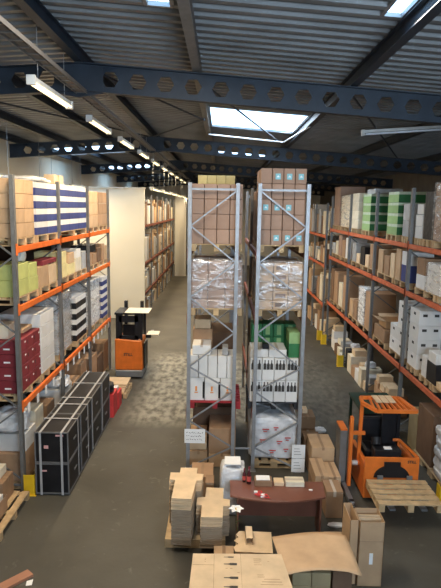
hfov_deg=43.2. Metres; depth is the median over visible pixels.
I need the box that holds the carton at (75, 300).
[70,295,80,308]
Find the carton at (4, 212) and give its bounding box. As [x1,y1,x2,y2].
[0,208,24,222]
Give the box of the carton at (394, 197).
[388,192,425,202]
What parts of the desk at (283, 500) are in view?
leg, modesty panel, leg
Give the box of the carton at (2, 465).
[0,463,5,478]
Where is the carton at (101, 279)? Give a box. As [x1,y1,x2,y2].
[99,277,104,285]
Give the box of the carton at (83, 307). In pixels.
[81,303,85,315]
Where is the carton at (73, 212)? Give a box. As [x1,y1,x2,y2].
[69,208,77,218]
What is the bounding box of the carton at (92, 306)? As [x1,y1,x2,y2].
[86,299,93,310]
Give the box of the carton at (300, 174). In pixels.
[295,169,306,183]
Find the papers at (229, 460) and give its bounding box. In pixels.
[225,456,240,464]
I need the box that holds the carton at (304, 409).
[302,406,306,412]
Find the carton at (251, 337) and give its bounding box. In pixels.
[250,333,261,341]
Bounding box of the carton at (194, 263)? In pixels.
[191,256,208,269]
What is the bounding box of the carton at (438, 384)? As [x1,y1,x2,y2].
[436,382,440,390]
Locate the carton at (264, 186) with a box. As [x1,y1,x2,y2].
[257,184,271,199]
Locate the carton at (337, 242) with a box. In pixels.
[336,241,338,254]
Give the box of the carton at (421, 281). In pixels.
[416,274,426,289]
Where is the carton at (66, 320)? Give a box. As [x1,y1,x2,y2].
[64,313,70,324]
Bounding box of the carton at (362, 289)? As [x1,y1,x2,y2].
[358,286,387,325]
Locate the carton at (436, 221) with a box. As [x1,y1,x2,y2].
[434,212,440,226]
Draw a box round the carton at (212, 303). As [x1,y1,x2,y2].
[208,299,223,307]
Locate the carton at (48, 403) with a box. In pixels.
[30,397,54,417]
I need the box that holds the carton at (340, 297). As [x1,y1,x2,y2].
[338,282,342,306]
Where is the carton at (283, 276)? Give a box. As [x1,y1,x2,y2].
[273,272,288,281]
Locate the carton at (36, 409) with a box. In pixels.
[15,402,43,428]
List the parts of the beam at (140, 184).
ridge plate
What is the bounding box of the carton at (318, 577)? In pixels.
[311,570,330,585]
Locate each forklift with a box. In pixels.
[114,300,153,376]
[334,395,427,511]
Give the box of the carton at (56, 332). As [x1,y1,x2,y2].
[54,329,64,338]
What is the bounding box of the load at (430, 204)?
[423,191,436,239]
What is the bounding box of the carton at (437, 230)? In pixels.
[433,227,440,241]
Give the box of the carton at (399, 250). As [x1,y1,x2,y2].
[395,248,415,279]
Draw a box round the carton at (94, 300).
[93,294,98,305]
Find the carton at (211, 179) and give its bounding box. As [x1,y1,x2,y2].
[207,175,216,183]
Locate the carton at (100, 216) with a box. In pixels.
[98,214,102,225]
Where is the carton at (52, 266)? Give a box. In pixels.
[48,263,56,282]
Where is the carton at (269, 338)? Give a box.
[262,336,272,341]
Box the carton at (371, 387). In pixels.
[363,380,373,392]
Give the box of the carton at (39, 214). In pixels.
[31,208,46,221]
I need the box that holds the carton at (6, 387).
[0,375,27,393]
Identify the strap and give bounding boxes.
[38,371,89,494]
[43,418,79,473]
[56,403,88,456]
[60,371,105,494]
[61,397,92,433]
[73,382,102,428]
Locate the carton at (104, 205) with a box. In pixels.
[102,203,106,213]
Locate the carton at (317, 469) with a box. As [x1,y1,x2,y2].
[309,458,328,481]
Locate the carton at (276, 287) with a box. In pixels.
[273,281,287,290]
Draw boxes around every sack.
[220,459,244,514]
[433,455,440,471]
[433,465,440,481]
[434,444,440,460]
[436,425,440,437]
[436,435,440,448]
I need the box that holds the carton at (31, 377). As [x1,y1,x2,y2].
[27,369,34,386]
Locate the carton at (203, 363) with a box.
[199,355,207,377]
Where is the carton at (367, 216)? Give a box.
[362,212,387,221]
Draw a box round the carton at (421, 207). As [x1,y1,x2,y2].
[417,204,424,213]
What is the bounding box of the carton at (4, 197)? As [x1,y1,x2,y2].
[0,193,23,207]
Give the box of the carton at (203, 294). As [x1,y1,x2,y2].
[191,289,207,298]
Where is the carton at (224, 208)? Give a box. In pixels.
[217,199,229,213]
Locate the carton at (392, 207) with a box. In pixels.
[388,203,424,212]
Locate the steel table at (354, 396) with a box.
[348,392,387,424]
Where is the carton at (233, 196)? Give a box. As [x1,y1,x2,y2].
[230,184,242,199]
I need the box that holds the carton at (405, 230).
[402,220,415,236]
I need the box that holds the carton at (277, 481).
[273,478,283,485]
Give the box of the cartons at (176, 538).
[169,512,195,545]
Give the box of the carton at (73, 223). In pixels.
[69,219,77,229]
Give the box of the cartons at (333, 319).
[307,204,347,338]
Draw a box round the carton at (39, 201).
[33,195,46,207]
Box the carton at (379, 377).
[376,374,392,382]
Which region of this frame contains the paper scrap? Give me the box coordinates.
[26,579,32,585]
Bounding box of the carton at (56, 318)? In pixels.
[53,309,63,321]
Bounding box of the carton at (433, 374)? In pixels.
[426,360,440,385]
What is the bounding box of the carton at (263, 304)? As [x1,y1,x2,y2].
[254,292,271,308]
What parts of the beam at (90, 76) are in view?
ridge plate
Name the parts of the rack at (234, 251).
post, post, post, post, post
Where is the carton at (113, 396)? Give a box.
[110,388,117,417]
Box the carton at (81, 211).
[78,208,85,217]
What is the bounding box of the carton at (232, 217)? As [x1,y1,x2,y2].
[229,214,241,228]
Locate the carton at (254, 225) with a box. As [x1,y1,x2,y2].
[253,223,256,240]
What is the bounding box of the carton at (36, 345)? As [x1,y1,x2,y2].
[33,340,39,355]
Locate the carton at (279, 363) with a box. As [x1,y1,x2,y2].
[274,358,285,379]
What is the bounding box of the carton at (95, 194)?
[93,191,97,202]
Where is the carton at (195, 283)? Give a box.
[191,279,207,288]
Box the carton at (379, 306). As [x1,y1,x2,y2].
[364,291,395,331]
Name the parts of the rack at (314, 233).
post, post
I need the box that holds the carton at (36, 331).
[26,328,39,343]
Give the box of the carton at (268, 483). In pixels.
[254,476,271,486]
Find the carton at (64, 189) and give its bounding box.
[60,184,68,195]
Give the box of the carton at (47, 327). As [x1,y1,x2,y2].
[32,319,53,337]
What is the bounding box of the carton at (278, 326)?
[272,320,284,336]
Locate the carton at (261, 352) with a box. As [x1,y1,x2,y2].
[249,342,267,356]
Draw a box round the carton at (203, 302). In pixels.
[191,297,207,307]
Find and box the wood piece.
[0,569,32,587]
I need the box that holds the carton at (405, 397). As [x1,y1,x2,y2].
[382,392,407,417]
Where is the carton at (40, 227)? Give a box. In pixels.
[34,221,47,234]
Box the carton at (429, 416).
[416,402,440,467]
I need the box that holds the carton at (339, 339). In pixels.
[338,338,350,345]
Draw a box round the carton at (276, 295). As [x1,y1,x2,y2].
[272,291,287,299]
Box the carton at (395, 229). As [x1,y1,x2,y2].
[387,223,402,234]
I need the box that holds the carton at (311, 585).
[311,585,329,587]
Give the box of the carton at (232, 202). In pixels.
[230,199,242,213]
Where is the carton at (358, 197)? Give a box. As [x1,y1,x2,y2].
[353,193,366,201]
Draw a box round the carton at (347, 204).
[346,203,349,210]
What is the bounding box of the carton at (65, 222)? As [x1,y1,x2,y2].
[61,219,69,230]
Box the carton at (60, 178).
[57,175,62,183]
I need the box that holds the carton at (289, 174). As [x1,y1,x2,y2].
[283,168,294,183]
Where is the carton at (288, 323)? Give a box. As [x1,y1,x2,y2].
[283,320,295,336]
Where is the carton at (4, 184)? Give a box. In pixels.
[0,178,23,193]
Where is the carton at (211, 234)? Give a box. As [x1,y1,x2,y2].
[204,229,216,243]
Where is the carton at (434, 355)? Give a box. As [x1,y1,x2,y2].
[428,350,440,364]
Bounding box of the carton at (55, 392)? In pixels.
[32,381,71,405]
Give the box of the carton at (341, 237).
[338,235,357,255]
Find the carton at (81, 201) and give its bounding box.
[78,197,85,207]
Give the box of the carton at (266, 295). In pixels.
[259,291,272,299]
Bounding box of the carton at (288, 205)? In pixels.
[282,200,293,214]
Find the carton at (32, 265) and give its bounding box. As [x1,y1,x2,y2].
[2,261,36,277]
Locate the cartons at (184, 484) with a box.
[169,468,203,510]
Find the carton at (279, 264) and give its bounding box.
[269,258,288,272]
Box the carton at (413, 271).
[401,264,416,282]
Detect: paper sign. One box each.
[184,429,204,442]
[291,459,304,471]
[292,445,304,457]
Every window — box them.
[52,145,119,154]
[109,164,149,169]
[142,0,173,8]
[208,106,308,133]
[218,151,264,156]
[379,0,419,19]
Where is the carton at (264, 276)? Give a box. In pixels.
[255,266,272,281]
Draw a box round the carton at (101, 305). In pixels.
[99,301,104,309]
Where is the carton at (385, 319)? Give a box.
[373,313,398,328]
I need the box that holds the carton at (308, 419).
[301,409,314,429]
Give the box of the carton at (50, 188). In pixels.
[46,183,55,195]
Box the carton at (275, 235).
[270,229,281,244]
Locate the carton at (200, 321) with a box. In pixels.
[194,315,210,328]
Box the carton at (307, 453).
[305,447,333,472]
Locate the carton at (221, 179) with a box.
[217,175,225,185]
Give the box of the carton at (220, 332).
[211,322,232,348]
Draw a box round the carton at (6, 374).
[0,362,26,380]
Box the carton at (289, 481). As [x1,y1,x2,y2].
[284,476,304,486]
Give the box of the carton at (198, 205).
[192,199,204,213]
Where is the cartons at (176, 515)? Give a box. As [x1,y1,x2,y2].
[169,487,203,521]
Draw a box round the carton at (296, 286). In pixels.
[288,281,302,290]
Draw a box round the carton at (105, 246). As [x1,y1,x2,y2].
[104,245,106,258]
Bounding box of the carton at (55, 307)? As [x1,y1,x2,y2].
[32,301,63,312]
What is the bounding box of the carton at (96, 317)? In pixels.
[94,311,99,322]
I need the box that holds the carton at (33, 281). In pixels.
[28,275,37,291]
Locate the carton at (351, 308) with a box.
[349,298,358,316]
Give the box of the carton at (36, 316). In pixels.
[0,307,53,326]
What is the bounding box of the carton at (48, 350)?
[40,341,53,361]
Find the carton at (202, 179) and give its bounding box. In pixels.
[198,175,206,183]
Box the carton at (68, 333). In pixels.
[64,329,70,340]
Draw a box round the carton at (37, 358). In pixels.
[34,352,40,367]
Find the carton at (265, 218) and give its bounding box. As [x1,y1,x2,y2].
[256,214,270,229]
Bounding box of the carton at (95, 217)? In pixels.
[93,215,97,225]
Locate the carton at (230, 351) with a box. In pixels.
[227,349,232,377]
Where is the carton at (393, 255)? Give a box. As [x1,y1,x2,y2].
[390,253,396,277]
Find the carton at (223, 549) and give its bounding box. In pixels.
[214,545,233,553]
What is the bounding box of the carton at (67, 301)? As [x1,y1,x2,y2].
[64,298,69,307]
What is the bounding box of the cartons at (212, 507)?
[196,487,229,526]
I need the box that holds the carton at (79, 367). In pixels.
[59,358,85,375]
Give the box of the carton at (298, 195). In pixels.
[294,184,305,199]
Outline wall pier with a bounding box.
[175,195,186,275]
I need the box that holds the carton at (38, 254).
[34,250,65,264]
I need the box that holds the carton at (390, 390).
[385,386,403,396]
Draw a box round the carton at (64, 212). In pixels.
[54,208,68,219]
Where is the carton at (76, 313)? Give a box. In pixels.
[70,306,80,319]
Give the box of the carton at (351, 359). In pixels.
[347,353,366,373]
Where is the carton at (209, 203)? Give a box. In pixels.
[204,199,216,213]
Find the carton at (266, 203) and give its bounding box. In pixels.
[256,199,270,213]
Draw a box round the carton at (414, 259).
[402,251,433,265]
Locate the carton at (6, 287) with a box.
[0,277,28,296]
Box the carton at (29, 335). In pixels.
[21,332,32,348]
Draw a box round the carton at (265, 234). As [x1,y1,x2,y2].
[256,228,269,244]
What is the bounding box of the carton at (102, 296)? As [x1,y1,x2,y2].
[99,293,104,301]
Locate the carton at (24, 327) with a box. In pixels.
[20,324,31,332]
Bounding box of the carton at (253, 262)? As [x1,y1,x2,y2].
[252,257,288,278]
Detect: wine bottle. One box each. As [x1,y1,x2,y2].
[242,468,245,481]
[247,466,250,484]
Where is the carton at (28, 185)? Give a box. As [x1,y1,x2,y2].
[23,180,32,193]
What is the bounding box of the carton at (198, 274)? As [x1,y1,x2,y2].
[191,270,207,279]
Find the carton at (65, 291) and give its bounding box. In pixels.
[44,289,69,298]
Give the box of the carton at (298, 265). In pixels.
[283,258,303,272]
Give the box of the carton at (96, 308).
[94,303,99,314]
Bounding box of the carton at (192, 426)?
[191,425,206,440]
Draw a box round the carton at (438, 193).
[436,183,440,197]
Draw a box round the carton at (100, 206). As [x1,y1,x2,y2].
[98,203,102,213]
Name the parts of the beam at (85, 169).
ridge plate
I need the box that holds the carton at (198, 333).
[193,324,212,347]
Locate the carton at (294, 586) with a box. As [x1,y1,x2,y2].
[289,575,310,587]
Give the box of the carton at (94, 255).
[92,253,96,263]
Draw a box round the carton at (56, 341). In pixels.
[54,334,64,346]
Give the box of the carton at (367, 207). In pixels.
[363,203,387,212]
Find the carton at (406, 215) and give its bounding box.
[403,204,424,219]
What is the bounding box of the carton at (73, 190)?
[66,185,77,196]
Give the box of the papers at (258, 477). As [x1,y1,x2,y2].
[256,475,269,479]
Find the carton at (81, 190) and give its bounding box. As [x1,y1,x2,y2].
[77,187,85,197]
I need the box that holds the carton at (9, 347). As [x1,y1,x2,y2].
[0,337,25,354]
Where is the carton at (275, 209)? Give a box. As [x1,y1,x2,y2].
[271,199,282,214]
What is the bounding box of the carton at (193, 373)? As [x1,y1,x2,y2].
[190,349,198,376]
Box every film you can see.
[22,288,71,349]
[71,276,100,327]
[191,254,243,306]
[253,256,302,306]
[315,426,325,432]
[327,522,341,527]
[341,195,349,224]
[357,285,389,320]
[427,262,440,293]
[432,182,440,238]
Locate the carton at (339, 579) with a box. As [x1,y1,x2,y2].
[330,571,351,587]
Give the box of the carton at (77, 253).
[61,248,80,257]
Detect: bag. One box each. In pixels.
[0,404,29,432]
[18,251,25,261]
[47,374,70,387]
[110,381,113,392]
[350,343,359,347]
[365,361,375,368]
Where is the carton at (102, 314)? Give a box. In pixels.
[100,308,104,317]
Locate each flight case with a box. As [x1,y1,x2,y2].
[34,413,80,463]
[35,444,81,493]
[50,398,91,441]
[64,384,101,421]
[75,372,109,404]
[81,426,92,469]
[93,409,101,448]
[102,396,109,431]
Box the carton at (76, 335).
[71,327,81,340]
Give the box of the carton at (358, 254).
[356,253,360,263]
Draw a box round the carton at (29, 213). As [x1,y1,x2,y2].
[17,208,33,222]
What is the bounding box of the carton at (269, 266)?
[255,258,272,271]
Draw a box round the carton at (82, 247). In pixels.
[70,244,95,251]
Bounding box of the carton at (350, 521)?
[342,503,358,583]
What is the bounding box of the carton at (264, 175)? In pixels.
[257,168,271,185]
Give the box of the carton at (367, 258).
[365,254,369,266]
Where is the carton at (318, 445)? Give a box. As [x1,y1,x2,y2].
[306,434,334,460]
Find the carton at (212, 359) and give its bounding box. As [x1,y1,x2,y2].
[208,349,216,377]
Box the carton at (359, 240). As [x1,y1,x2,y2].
[345,238,366,258]
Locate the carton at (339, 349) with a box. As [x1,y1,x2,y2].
[337,346,342,354]
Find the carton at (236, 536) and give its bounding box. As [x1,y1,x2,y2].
[235,536,269,553]
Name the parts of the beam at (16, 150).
ridge plate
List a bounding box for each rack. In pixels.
[0,174,111,491]
[145,195,173,307]
[185,182,239,467]
[241,183,310,472]
[306,203,350,335]
[326,188,440,436]
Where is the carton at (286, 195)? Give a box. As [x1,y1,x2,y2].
[281,184,294,199]
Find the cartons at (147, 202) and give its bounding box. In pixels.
[145,199,172,307]
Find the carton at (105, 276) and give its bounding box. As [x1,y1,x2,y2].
[79,275,106,283]
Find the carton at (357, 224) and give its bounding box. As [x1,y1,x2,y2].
[351,220,361,228]
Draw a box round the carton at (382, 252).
[378,249,396,272]
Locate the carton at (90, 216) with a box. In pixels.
[89,215,92,226]
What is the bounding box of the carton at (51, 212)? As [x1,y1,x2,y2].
[39,208,56,220]
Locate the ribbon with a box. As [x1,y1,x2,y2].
[254,491,269,497]
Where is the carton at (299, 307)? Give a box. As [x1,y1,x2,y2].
[287,300,301,309]
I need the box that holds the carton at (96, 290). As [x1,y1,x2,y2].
[93,286,98,297]
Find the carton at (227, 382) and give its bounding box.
[220,369,231,400]
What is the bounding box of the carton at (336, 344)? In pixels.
[334,343,339,355]
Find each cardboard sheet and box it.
[109,377,130,385]
[189,553,292,587]
[234,531,272,553]
[272,532,361,576]
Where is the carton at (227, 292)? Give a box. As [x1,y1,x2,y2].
[225,289,241,298]
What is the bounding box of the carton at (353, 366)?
[351,364,358,377]
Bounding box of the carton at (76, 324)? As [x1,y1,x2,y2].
[70,317,81,330]
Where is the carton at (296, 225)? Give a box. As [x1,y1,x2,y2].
[293,215,304,229]
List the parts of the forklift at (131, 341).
cab post, seat, frame, cab post, cab post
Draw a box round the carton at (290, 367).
[286,353,297,380]
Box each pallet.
[0,236,34,246]
[0,289,38,305]
[0,375,41,401]
[0,491,29,541]
[14,468,34,488]
[34,232,57,242]
[38,280,57,294]
[40,228,86,236]
[41,362,54,380]
[55,344,71,361]
[57,272,74,281]
[71,332,86,346]
[75,267,86,277]
[76,226,98,231]
[86,262,97,268]
[86,319,99,334]
[98,225,106,230]
[98,258,106,266]
[100,314,107,322]
[122,382,131,398]
[165,518,224,547]
[190,384,240,408]
[191,299,241,315]
[192,242,241,251]
[246,384,297,409]
[254,300,301,316]
[254,457,294,467]
[255,241,303,252]
[340,226,348,230]
[340,256,351,263]
[348,313,356,324]
[351,228,361,232]
[351,260,361,268]
[357,321,373,336]
[361,230,386,235]
[362,265,377,274]
[366,479,440,512]
[372,334,388,349]
[377,271,393,282]
[386,234,401,240]
[389,347,406,364]
[394,278,415,289]
[401,236,414,242]
[406,363,420,375]
[413,449,432,475]
[414,238,421,244]
[414,287,436,301]
[419,373,431,389]
[421,239,432,247]
[430,470,440,485]
[431,384,440,392]
[432,241,440,248]
[436,296,440,303]
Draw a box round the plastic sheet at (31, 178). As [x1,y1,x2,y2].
[0,175,50,182]
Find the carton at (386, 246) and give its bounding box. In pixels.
[369,244,391,268]
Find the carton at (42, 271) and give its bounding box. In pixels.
[37,264,48,287]
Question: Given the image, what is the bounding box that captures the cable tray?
[0,15,190,180]
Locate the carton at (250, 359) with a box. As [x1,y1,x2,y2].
[248,345,261,379]
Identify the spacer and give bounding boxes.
[235,447,249,448]
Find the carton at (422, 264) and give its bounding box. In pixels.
[417,257,440,275]
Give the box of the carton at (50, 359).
[40,352,54,373]
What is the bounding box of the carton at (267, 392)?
[261,377,272,401]
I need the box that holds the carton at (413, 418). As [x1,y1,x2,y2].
[407,406,418,449]
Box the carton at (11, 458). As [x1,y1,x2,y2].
[0,442,34,480]
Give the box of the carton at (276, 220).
[269,214,281,229]
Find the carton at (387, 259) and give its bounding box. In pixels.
[384,255,390,275]
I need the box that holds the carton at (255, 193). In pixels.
[253,191,256,206]
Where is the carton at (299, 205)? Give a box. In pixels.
[294,200,305,214]
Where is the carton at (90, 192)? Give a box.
[89,191,92,202]
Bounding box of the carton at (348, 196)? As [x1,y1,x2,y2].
[346,195,350,202]
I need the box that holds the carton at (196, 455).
[190,438,207,464]
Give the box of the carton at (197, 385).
[190,374,204,399]
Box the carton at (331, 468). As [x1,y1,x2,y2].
[324,462,340,484]
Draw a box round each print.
[260,427,290,452]
[275,294,284,297]
[275,303,284,306]
[276,266,286,269]
[276,275,285,278]
[276,284,285,288]
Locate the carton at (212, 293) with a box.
[208,289,224,298]
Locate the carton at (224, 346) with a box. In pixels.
[222,344,227,354]
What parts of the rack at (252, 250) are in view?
post, post, post, post, post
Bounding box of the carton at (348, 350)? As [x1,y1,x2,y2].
[345,348,351,368]
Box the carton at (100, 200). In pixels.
[98,192,102,202]
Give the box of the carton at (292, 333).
[286,327,299,357]
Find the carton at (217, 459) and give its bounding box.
[208,453,234,466]
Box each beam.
[0,61,440,124]
[0,110,158,180]
[0,131,143,181]
[9,136,440,175]
[11,75,176,179]
[12,0,195,177]
[81,160,392,187]
[117,172,349,191]
[138,179,323,195]
[177,0,217,174]
[247,0,440,182]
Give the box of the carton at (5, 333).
[0,321,14,338]
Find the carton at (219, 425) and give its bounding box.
[209,415,235,452]
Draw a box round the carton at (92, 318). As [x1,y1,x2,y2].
[86,316,93,329]
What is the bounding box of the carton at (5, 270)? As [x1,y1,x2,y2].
[0,261,27,280]
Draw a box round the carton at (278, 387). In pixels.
[273,380,284,401]
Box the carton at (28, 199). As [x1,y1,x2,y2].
[24,194,33,207]
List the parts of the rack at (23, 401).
post, post, post, post, post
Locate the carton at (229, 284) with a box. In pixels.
[225,280,241,289]
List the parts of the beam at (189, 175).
ridge plate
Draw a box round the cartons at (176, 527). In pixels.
[169,496,203,533]
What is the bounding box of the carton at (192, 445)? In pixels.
[190,441,206,448]
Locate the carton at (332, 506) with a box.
[322,479,342,517]
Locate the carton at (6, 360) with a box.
[0,350,26,367]
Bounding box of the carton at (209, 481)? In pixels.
[205,475,213,495]
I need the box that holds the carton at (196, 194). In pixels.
[192,184,204,198]
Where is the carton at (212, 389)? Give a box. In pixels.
[205,364,219,399]
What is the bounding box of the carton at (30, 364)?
[27,357,33,373]
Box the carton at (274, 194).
[271,184,282,199]
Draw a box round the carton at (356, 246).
[352,243,370,261]
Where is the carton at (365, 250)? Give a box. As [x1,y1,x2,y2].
[360,246,369,265]
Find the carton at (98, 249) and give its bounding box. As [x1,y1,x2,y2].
[92,247,100,261]
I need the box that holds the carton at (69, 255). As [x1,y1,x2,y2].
[66,252,73,263]
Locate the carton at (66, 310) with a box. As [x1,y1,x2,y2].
[64,305,69,316]
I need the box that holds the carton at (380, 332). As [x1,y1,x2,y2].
[374,323,389,342]
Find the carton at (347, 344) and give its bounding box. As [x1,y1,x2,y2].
[341,341,352,347]
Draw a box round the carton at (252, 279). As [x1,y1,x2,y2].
[251,275,254,296]
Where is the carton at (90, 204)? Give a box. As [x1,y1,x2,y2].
[89,203,92,214]
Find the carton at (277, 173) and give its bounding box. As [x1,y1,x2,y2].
[272,168,283,183]
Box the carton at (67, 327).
[64,321,70,331]
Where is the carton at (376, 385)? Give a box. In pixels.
[374,380,396,392]
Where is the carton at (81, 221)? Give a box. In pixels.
[76,218,85,228]
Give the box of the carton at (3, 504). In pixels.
[0,494,7,518]
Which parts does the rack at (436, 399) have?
post, post, post, post, post, post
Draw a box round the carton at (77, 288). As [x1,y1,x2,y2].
[62,280,92,292]
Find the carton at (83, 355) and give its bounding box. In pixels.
[67,352,96,371]
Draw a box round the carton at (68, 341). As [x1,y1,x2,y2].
[64,336,70,347]
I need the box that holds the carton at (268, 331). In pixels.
[261,320,272,335]
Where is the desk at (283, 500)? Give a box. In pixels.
[230,480,325,533]
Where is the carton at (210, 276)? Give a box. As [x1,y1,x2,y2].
[208,270,224,279]
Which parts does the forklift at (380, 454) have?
battery lid, roof post, seat, backrest, panel, roof post, arm rail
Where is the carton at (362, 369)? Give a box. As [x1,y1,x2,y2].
[358,366,381,387]
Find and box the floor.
[0,264,440,587]
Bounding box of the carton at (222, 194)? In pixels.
[218,184,229,198]
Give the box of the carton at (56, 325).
[54,317,63,329]
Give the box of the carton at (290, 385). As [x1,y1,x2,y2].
[285,380,296,401]
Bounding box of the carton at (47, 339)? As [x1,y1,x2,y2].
[40,330,53,349]
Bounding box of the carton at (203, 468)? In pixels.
[192,462,213,496]
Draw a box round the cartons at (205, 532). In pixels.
[196,514,229,537]
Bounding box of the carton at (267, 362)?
[262,356,273,379]
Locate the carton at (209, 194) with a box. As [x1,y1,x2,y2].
[205,184,217,198]
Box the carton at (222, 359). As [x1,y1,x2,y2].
[218,349,226,377]
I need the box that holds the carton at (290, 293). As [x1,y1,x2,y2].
[288,291,302,299]
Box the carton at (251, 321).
[250,320,261,335]
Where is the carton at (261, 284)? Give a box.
[255,275,272,290]
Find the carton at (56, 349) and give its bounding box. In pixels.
[54,342,64,354]
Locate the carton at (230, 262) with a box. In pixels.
[225,256,241,270]
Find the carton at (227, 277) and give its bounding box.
[225,270,241,279]
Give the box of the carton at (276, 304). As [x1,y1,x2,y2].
[272,299,287,308]
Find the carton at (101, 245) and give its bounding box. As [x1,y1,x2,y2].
[84,243,103,259]
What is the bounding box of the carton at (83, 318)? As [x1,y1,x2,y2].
[81,313,85,325]
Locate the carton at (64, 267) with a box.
[56,263,67,278]
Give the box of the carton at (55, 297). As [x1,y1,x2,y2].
[23,292,63,304]
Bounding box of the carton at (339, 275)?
[333,271,353,303]
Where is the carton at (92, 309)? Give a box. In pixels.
[86,307,93,320]
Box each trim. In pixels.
[0,102,147,136]
[104,75,204,120]
[153,118,204,136]
[197,80,287,148]
[209,126,309,142]
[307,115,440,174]
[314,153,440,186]
[352,96,397,158]
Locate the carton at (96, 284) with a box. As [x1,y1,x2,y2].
[69,277,98,288]
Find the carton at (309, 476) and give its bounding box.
[308,472,312,481]
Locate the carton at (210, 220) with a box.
[204,214,216,228]
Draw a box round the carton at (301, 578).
[290,571,311,585]
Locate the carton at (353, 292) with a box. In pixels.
[342,275,364,310]
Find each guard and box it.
[23,474,35,496]
[316,330,321,339]
[320,334,326,344]
[336,354,343,366]
[436,482,440,500]
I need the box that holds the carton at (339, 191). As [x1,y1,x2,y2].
[334,187,365,225]
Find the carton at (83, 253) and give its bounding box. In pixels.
[80,250,85,268]
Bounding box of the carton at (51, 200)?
[46,196,55,207]
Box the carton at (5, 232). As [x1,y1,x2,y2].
[0,223,24,237]
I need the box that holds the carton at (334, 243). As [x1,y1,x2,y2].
[332,242,335,253]
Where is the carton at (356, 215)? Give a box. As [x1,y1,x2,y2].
[352,211,380,219]
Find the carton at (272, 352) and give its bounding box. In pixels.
[268,342,286,357]
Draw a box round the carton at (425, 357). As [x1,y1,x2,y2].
[421,354,428,377]
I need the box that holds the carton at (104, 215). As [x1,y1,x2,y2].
[103,214,106,224]
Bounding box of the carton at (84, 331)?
[81,323,86,335]
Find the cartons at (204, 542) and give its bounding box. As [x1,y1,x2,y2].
[195,519,229,547]
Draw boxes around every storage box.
[389,335,396,351]
[390,322,397,338]
[396,340,407,358]
[397,327,408,344]
[398,314,409,330]
[399,300,427,317]
[407,349,421,369]
[408,335,440,354]
[409,321,440,340]
[410,306,440,325]
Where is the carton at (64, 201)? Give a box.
[60,196,68,207]
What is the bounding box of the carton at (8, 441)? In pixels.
[0,422,35,450]
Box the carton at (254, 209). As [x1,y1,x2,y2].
[253,208,256,223]
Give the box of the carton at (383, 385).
[380,382,396,391]
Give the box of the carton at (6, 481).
[0,471,13,500]
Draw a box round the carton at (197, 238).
[192,229,203,243]
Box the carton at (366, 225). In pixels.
[362,221,389,230]
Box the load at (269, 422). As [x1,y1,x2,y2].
[247,403,296,457]
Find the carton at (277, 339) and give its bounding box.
[273,336,283,342]
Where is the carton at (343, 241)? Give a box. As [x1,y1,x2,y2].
[342,240,345,256]
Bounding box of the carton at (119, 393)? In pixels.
[117,388,121,408]
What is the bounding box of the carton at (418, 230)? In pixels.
[415,226,423,238]
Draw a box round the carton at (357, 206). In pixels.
[352,202,362,210]
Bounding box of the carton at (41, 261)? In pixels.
[30,257,55,265]
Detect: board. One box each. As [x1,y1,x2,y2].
[125,308,151,312]
[146,331,159,335]
[371,395,381,402]
[378,395,388,402]
[384,395,395,402]
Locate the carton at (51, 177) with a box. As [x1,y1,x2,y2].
[44,174,57,183]
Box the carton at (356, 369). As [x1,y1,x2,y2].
[354,368,358,383]
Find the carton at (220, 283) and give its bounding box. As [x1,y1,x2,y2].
[208,280,224,288]
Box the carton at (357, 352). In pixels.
[352,348,366,356]
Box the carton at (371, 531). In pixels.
[354,508,384,586]
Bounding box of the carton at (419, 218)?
[416,215,424,226]
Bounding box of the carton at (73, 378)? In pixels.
[70,375,79,385]
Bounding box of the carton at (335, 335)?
[331,329,347,347]
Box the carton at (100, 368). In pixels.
[80,350,103,371]
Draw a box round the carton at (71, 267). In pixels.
[67,262,74,274]
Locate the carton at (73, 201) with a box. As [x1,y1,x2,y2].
[69,197,77,207]
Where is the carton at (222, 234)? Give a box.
[217,229,228,243]
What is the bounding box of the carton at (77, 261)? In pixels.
[74,257,80,271]
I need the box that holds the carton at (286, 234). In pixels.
[281,230,292,244]
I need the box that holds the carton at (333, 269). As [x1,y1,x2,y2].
[330,268,349,299]
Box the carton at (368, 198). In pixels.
[363,194,388,203]
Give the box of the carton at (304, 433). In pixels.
[301,431,318,460]
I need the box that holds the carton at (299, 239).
[293,230,303,244]
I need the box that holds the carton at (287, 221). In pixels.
[282,215,293,229]
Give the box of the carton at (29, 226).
[25,222,33,236]
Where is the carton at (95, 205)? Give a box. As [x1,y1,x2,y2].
[93,203,97,214]
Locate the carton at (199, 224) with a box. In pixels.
[192,214,203,228]
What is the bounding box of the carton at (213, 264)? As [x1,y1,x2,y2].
[208,256,224,269]
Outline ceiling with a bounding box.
[0,0,440,187]
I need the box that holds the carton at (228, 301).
[225,299,241,308]
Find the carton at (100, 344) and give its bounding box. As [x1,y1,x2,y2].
[82,339,107,370]
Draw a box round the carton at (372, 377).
[369,374,376,384]
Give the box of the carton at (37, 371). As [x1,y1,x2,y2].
[34,364,40,379]
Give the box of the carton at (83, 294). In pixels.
[70,292,85,304]
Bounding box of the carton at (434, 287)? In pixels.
[426,262,440,296]
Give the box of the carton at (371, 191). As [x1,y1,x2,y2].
[367,189,402,193]
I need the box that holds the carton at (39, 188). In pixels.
[29,182,45,195]
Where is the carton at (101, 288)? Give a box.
[99,285,104,293]
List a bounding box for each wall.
[0,139,139,186]
[0,235,75,406]
[143,179,319,265]
[317,166,440,312]
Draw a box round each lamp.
[0,122,14,176]
[26,24,72,108]
[38,135,51,176]
[69,148,83,186]
[86,106,111,134]
[118,117,133,148]
[137,127,148,158]
[150,152,161,191]
[151,154,159,165]
[162,185,170,193]
[170,177,176,195]
[361,115,440,135]
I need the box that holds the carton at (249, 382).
[247,370,260,401]
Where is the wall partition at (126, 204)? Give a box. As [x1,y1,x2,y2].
[74,187,145,317]
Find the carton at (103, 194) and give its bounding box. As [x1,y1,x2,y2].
[102,193,106,202]
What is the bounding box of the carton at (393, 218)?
[387,213,403,223]
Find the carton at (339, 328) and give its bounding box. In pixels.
[333,325,343,331]
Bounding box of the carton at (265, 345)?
[262,342,268,348]

